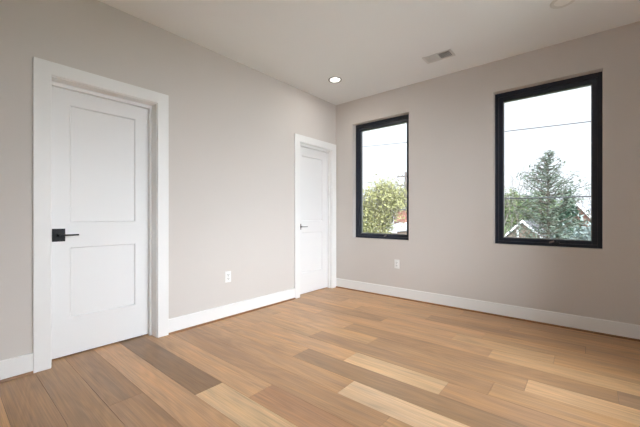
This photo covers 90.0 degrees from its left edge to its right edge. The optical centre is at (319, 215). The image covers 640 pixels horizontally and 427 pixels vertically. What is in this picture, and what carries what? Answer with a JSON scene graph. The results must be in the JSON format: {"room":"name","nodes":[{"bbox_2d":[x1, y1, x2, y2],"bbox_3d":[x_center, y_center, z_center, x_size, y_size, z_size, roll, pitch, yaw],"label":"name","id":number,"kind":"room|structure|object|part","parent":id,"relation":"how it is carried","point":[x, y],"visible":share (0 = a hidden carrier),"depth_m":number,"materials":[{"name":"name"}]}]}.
{"room":"empty bedroom","nodes":[
{"label":"empty bedroom","id":0,"kind":"room"},
{"bbox_2d":[0,0,335,360],"bbox_3d":[-1.446,-0.298,3.039,0.300,2.740,4.900,0,0,40],"label":"wall","id":1,"kind":"structure","parent":0,"point":[233,125],"depth_m":3.04,"materials":[{"name":"beige paint"}]},
{"bbox_2d":[0,353,32,379],"bbox_3d":[-2.426,1.003,1.619,0.014,0.136,1.463,0,0,40],"label":"baseboard","id":2,"kind":"structure","parent":1,"relation":"attached to","point":[22,364],"depth_m":2.11,"materials":[{"name":"white wood"}]},
{"bbox_2d":[0,371,33,382],"bbox_3d":[-2.416,1.063,1.611,0.013,0.017,1.463,0,0,40],"label":"trim","id":3,"kind":"structure","parent":1,"relation":"attached to","point":[31,372],"depth_m":2.10,"materials":[{"name":"brown wood"}]},
{"bbox_2d":[33,57,168,372],"bbox_3d":[-1.735,-0.006,2.592,0.208,2.156,0.917,0,0,40],"label":"door","id":4,"kind":"structure","parent":1,"relation":"in","point":[101,144],"depth_m":2.57,"materials":[{"name":"white wood"}]},
{"bbox_3d":[-1.953,0.144,2.390,0.009,0.096,0.077,0,0,40],"label":"handle","id":5,"kind":"part","parent":4,"relation":"part of","materials":[{"name":"black metal"}]},
{"bbox_3d":[-1.899,0.144,2.412,0.053,0.020,0.124,0,0,40],"label":"lever","id":6,"kind":"part","parent":4,"relation":"part of","materials":[{"name":"black metal"}]},
{"bbox_2d":[225,271,230,282],"bbox_3d":[-0.968,0.641,3.370,0.010,0.116,0.072,0,0,40],"label":"wall outlet","id":7,"kind":"object","parent":1,"relation":"attached to","point":[227,273],"visible":1,"depth_m":3.36,"materials":[{"name":"white plastic"}]},
{"bbox_2d":[169,288,294,332],"bbox_3d":[-0.849,1.003,3.509,0.014,0.136,1.626,0,0,40],"label":"baseboard","id":8,"kind":"structure","parent":1,"relation":"attached to","point":[185,321],"depth_m":3.34,"materials":[{"name":"white wood"}]},
{"bbox_2d":[169,298,295,334],"bbox_3d":[-0.839,1.063,3.501,0.013,0.017,1.626,0,0,40],"label":"trim","id":9,"kind":"structure","parent":1,"relation":"attached to","point":[234,315],"depth_m":3.34,"materials":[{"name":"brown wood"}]},
{"bbox_2d":[294,133,335,297],"bbox_3d":[-0.117,0.003,4.532,0.208,2.138,0.883,0,0,40],"label":"door","id":10,"kind":"structure","parent":1,"relation":"in","point":[314,159],"depth_m":4.53,"materials":[{"name":"white wood"}]},
{"bbox_2d":[0,287,639,426],"bbox_3d":[-0.002,1.081,1.835,4.040,0.020,4.900,0,0,40],"label":"floor","id":11,"kind":"structure","parent":0,"point":[324,357],"depth_m":2.19,"materials":[{"name":"brown wood"}]},
{"bbox_2d":[98,0,639,104],"bbox_3d":[0.086,-1.768,1.761,4.290,0.200,5.380,0,0,40],"label":"ceiling","id":12,"kind":"structure","parent":0,"point":[374,46],"depth_m":2.88,"materials":[{"name":"white paint"}]},
{"bbox_2d":[328,77,341,82],"bbox_3d":[0.184,-1.665,3.921,0.168,0.006,0.168,0,0,40],"label":"recessed light","id":13,"kind":"object","parent":12,"relation":"in","point":[332,79],"visible":1,"depth_m":3.91,"materials":[{"name":"white"}]},
{"bbox_2d":[422,49,455,63],"bbox_3d":[1.241,-1.663,3.348,0.294,0.010,0.164,0,0,40],"label":"ceiling vent","id":14,"kind":"object","parent":12,"relation":"in","point":[448,53],"visible":1,"depth_m":3.34,"materials":[{"name":"white metal"}]},
{"bbox_2d":[550,0,574,8],"bbox_3d":[1.891,-1.665,2.489,0.168,0.006,0.168,0,0,40],"label":"recessed light","id":15,"kind":"object","parent":12,"relation":"in","point":[555,4],"visible":1,"depth_m":2.51,"materials":[{"name":"white"}]},
{"bbox_2d":[336,21,639,324],"bbox_3d":[1.733,-0.298,3.735,4.290,2.740,0.240,0,0,40],"label":"wall","id":16,"kind":"structure","parent":0,"point":[451,249],"depth_m":3.52,"materials":[{"name":"beige paint"}]},
{"bbox_2d":[356,114,408,239],"bbox_3d":[0.884,-0.505,4.454,0.860,1.642,0.143,0,0,40],"label":"window","id":17,"kind":"structure","parent":16,"relation":"in","point":[403,119],"depth_m":4.61,"materials":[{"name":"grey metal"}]},
{"bbox_2d":[394,259,398,268],"bbox_3d":[1.004,0.629,4.180,0.072,0.116,0.010,0,0,40],"label":"wall outlet","id":18,"kind":"object","parent":16,"relation":"attached to","point":[396,262],"visible":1,"depth_m":4.18,"materials":[{"name":"white plastic"}]},
{"bbox_2d":[336,278,639,338],"bbox_3d":[1.669,1.003,3.622,3.736,0.136,0.014,0,0,40],"label":"baseboard","id":19,"kind":"structure","parent":16,"relation":"attached to","point":[629,330],"depth_m":3.36,"materials":[{"name":"white"}]},
{"bbox_2d":[336,286,639,341],"bbox_3d":[1.660,1.063,3.612,3.736,0.017,0.013,0,0,40],"label":"trim","id":20,"kind":"structure","parent":16,"relation":"attached to","point":[537,322],"depth_m":3.35,"materials":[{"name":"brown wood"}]},
{"bbox_2d":[495,71,601,248],"bbox_3d":[2.298,-0.516,3.274,0.887,1.640,0.143,0,0,40],"label":"window","id":21,"kind":"structure","parent":16,"relation":"in","point":[594,80],"depth_m":3.15,"materials":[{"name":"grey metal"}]},
{"label":"outside","id":22,"kind":"structure","parent":0,"visible":0},
{"bbox_3d":[48.522,4.621,62.699,180.000,0.300,149.260,0,0,40],"label":"ground","id":23,"kind":"structure","parent":22,"visible":0},
{"bbox_2d":[363,169,406,233],"bbox_3d":[3.485,0.858,18.659,4.539,7.228,4.626,0,0,28],"label":"leafy tree","id":24,"kind":"object","parent":23,"relation":"on","point":[375,211],"visible":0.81,"depth_m":17.55,"materials":[{"name":"green plant"}]},
{"bbox_2d":[381,175,406,222],"bbox_3d":[6.794,0.063,29.749,4.859,8.817,4.498,0,0,-15],"label":"bare tree","id":25,"kind":"object","parent":23,"relation":"on","point":[394,175],"visible":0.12,"depth_m":29.69,"materials":[{"name":"grey plant"}]},
{"bbox_2d":[389,222,406,233],"bbox_3d":[6.132,2.486,24.470,1.756,3.971,4.780,0,0,40],"label":"shed","id":26,"kind":"object","parent":23,"relation":"on","point":[398,230],"visible":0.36,"depth_m":23.37,"materials":[{"name":"white"}]},
{"bbox_2d":[394,207,406,223],"bbox_3d":[12.331,1.790,33.806,6.000,5.363,8.200,0,0,40],"label":"brick building","id":27,"kind":"structure","parent":23,"relation":"on","point":[404,210],"depth_m":31.93,"materials":[{"name":"red brick"}]},
{"bbox_2d":[397,172,406,206],"bbox_3d":[9.643,-0.237,36.038,1.900,9.418,0.356,0,0,40],"label":"utility pole","id":28,"kind":"object","parent":23,"relation":"on","point":[405,176],"visible":0.42,"depth_m":35.96,"materials":[{"name":"black wood"}]},
{"bbox_2d":[505,187,531,229],"bbox_3d":[19.686,0.646,35.496,7.617,7.650,4.663,0,0,19],"label":"leafy tree","id":29,"kind":"object","parent":23,"relation":"on","point":[515,191],"visible":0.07,"depth_m":34.12,"materials":[{"name":"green plant"}]},
{"bbox_2d":[505,220,552,238],"bbox_3d":[14.900,2.357,22.514,2.464,4.228,8.550,0,0,40],"label":"gabled house","id":30,"kind":"structure","parent":23,"relation":"on","point":[521,222],"depth_m":19.54,"materials":[{"name":"brown brick"}]},
{"bbox_2d":[505,190,561,231],"bbox_3d":[19.273,1.028,28.877,5.294,6.887,5.657,0,0,12],"label":"leafy tree","id":31,"kind":"object","parent":23,"relation":"on","point":[517,215],"visible":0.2,"depth_m":28.80,"materials":[{"name":"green plant"}]},
{"bbox_2d":[505,156,563,236],"bbox_3d":[9.357,0.643,15.223,3.880,7.656,4.389,0,0,-12],"label":"bare tree","id":32,"kind":"object","parent":23,"relation":"on","point":[512,219],"visible":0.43,"depth_m":15.58,"materials":[{"name":"grey plant"}]},
{"bbox_2d":[505,150,590,239],"bbox_3d":[8.296,1.012,11.710,2.707,6.919,3.268,0,0,9],"label":"conifer","id":33,"kind":"object","parent":23,"relation":"on","point":[552,213],"visible":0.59,"depth_m":11.59,"materials":[{"name":"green plant"}]},
{"bbox_2d":[520,160,590,230],"bbox_3d":[14.027,0.754,16.714,6.162,7.434,3.887,0,0,17],"label":"bare tree","id":34,"kind":"object","parent":23,"relation":"on","point":[588,160],"visible":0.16,"depth_m":17.42,"materials":[{"name":"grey plant"}]},
{"bbox_2d":[551,189,586,238],"bbox_3d":[12.261,1.532,15.878,2.793,5.879,2.687,0,0,-27],"label":"evergreen","id":35,"kind":"object","parent":23,"relation":"on","point":[571,202],"visible":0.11,"depth_m":15.67,"materials":[{"name":"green plant"}]},
{"bbox_2d":[554,211,590,239],"bbox_3d":[10.785,2.085,12.486,3.762,4.774,5.478,0,0,40],"label":"shrub","id":36,"kind":"object","parent":23,"relation":"on","point":[586,230],"visible":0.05,"depth_m":12.48,"materials":[{"name":"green plant"}]},
{"bbox_2d":[558,203,590,233],"bbox_3d":[19.478,1.813,20.500,8.550,5.318,2.710,0,0,-22],"label":"house","id":37,"kind":"structure","parent":23,"relation":"on","point":[583,204],"depth_m":19.07,"materials":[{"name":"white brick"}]},
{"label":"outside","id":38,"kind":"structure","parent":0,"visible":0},
{"bbox_2d":[364,121,590,146],"bbox_3d":[5.466,-3.478,14.138,0.025,1.684,15.613,0,0,-33],"label":"power line","id":39,"kind":"object","parent":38,"point":[586,121],"visible":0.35,"depth_m":11.06,"materials":[{"name":"black"}]},
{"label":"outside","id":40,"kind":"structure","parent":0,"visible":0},
{"bbox_2d":[505,196,590,198],"bbox_3d":[6.569,-0.575,9.441,7.566,0.117,0.034,0,0,40],"label":"power line","id":41,"kind":"object","parent":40,"point":[564,196],"visible":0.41,"depth_m":9.33,"materials":[{"name":"black"}]}
]}

